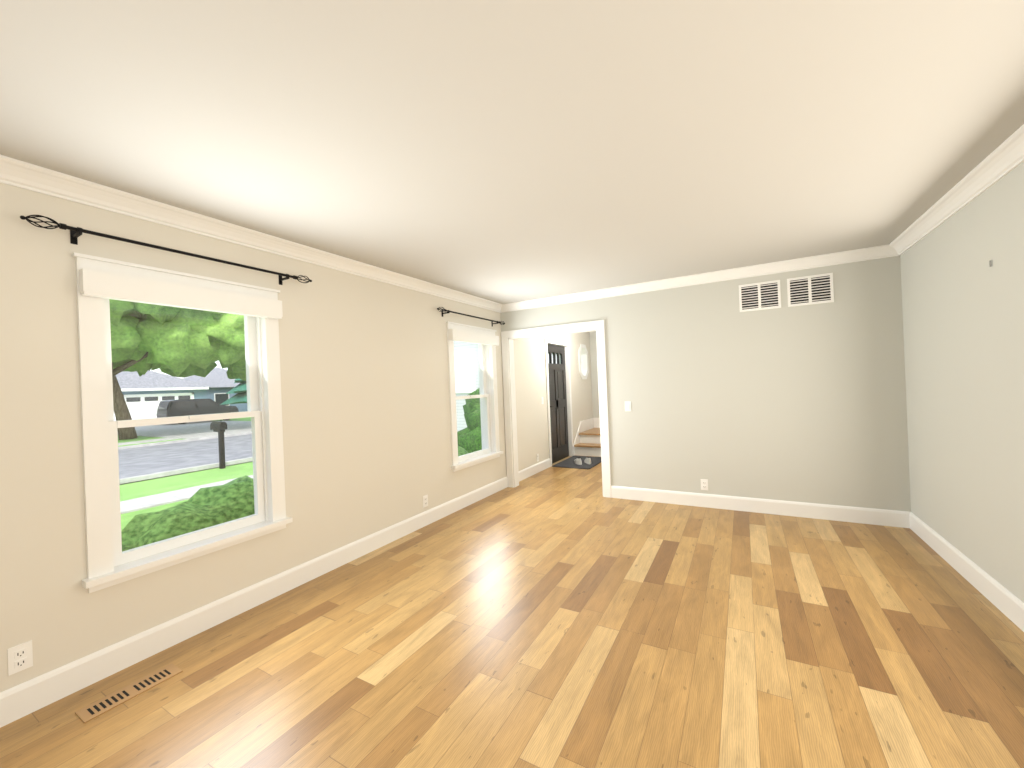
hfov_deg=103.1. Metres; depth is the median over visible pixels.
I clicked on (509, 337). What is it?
door frame
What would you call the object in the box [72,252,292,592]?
window
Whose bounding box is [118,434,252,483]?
street
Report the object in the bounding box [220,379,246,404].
spruce
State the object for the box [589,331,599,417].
wall
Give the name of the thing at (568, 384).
door frame
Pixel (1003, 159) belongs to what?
crown molding
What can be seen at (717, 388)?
wall
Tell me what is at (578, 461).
shoe
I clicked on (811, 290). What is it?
air vent
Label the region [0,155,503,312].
crown molding
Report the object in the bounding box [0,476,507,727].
baseboard
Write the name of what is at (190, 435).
ground
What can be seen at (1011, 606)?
baseboard
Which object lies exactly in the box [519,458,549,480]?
baseboard
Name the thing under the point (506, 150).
ceiling
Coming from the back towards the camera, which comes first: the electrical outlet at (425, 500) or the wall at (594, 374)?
the wall at (594, 374)
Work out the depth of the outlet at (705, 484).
4.29 m
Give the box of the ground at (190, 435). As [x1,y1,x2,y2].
[117,420,252,513]
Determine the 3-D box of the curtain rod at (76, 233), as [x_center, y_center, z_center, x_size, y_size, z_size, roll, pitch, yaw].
[-1.837,-0.733,2.400,0.114,0.080,1.390,-2,0,30]
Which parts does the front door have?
handle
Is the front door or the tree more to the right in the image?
the front door
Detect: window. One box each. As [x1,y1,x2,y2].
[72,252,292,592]
[446,321,502,471]
[578,344,588,378]
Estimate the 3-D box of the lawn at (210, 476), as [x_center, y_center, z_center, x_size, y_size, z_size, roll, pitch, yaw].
[-44.740,3.985,48.420,119.800,0.300,200.000,-2,0,30]
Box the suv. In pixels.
[156,398,238,423]
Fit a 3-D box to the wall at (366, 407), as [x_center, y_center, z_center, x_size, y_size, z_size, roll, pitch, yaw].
[-0.947,0.197,4.219,0.200,2.680,10.640,-2,0,30]
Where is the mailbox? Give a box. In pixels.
[210,422,226,468]
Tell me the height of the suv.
1.800 m
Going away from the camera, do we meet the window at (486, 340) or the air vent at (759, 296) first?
the air vent at (759, 296)
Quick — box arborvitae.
[457,388,481,452]
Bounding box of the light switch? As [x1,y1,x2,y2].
[625,401,630,410]
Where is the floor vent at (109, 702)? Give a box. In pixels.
[75,664,182,722]
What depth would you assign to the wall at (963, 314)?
2.48 m
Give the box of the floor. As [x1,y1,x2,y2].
[0,455,1023,767]
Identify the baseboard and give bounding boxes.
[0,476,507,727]
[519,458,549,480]
[611,485,907,527]
[908,512,1023,631]
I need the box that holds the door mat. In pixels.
[552,456,600,468]
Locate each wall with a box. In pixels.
[0,183,592,691]
[500,256,910,511]
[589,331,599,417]
[900,162,1023,601]
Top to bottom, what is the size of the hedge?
1.277 m
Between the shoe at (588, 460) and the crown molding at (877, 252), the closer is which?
the crown molding at (877, 252)
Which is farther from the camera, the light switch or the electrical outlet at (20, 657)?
the light switch
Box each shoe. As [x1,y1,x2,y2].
[574,457,581,464]
[585,456,590,463]
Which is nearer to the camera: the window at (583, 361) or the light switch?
the light switch
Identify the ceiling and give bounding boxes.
[0,0,1023,303]
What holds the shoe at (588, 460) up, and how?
on the door mat
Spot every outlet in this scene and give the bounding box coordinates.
[7,640,32,675]
[423,494,427,507]
[701,479,707,489]
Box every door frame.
[501,320,610,497]
[544,338,573,466]
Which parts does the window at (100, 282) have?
glass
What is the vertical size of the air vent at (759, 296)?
0.270 m
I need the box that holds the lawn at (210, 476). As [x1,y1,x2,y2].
[118,417,252,530]
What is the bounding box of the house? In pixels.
[114,367,247,420]
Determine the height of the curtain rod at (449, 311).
0.080 m
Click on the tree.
(220, 326)
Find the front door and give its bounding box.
[547,344,568,463]
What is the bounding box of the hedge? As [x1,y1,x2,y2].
[121,446,468,551]
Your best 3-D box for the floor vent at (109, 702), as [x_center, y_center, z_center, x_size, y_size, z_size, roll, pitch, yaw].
[-1.788,1.443,1.916,0.120,0.005,0.350,-2,0,30]
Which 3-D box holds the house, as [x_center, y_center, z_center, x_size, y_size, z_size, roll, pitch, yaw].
[-35.440,0.690,40.497,13.020,5.500,22.500,-2,0,30]
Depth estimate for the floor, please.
2.00 m
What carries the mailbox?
on the lawn at (210, 476)
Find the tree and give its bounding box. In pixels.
[109,299,245,439]
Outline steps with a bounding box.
[573,418,600,456]
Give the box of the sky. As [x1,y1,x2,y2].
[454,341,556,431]
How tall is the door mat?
0.012 m
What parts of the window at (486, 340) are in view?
glass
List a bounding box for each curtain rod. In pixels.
[20,215,311,284]
[437,307,504,326]
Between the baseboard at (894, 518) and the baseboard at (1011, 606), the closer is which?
the baseboard at (1011, 606)
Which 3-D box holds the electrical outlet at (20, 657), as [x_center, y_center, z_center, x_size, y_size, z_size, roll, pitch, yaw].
[-2.163,1.205,1.790,0.008,0.114,0.070,-2,0,30]
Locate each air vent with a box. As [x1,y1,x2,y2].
[739,280,780,311]
[787,273,833,306]
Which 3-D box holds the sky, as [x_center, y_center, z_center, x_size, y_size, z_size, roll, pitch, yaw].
[-1.247,-1.987,19.058,9.800,8.000,8.800,-2,0,30]
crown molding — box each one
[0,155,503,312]
[504,245,891,311]
[888,124,1023,256]
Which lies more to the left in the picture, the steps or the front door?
the front door
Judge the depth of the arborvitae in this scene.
9.08 m

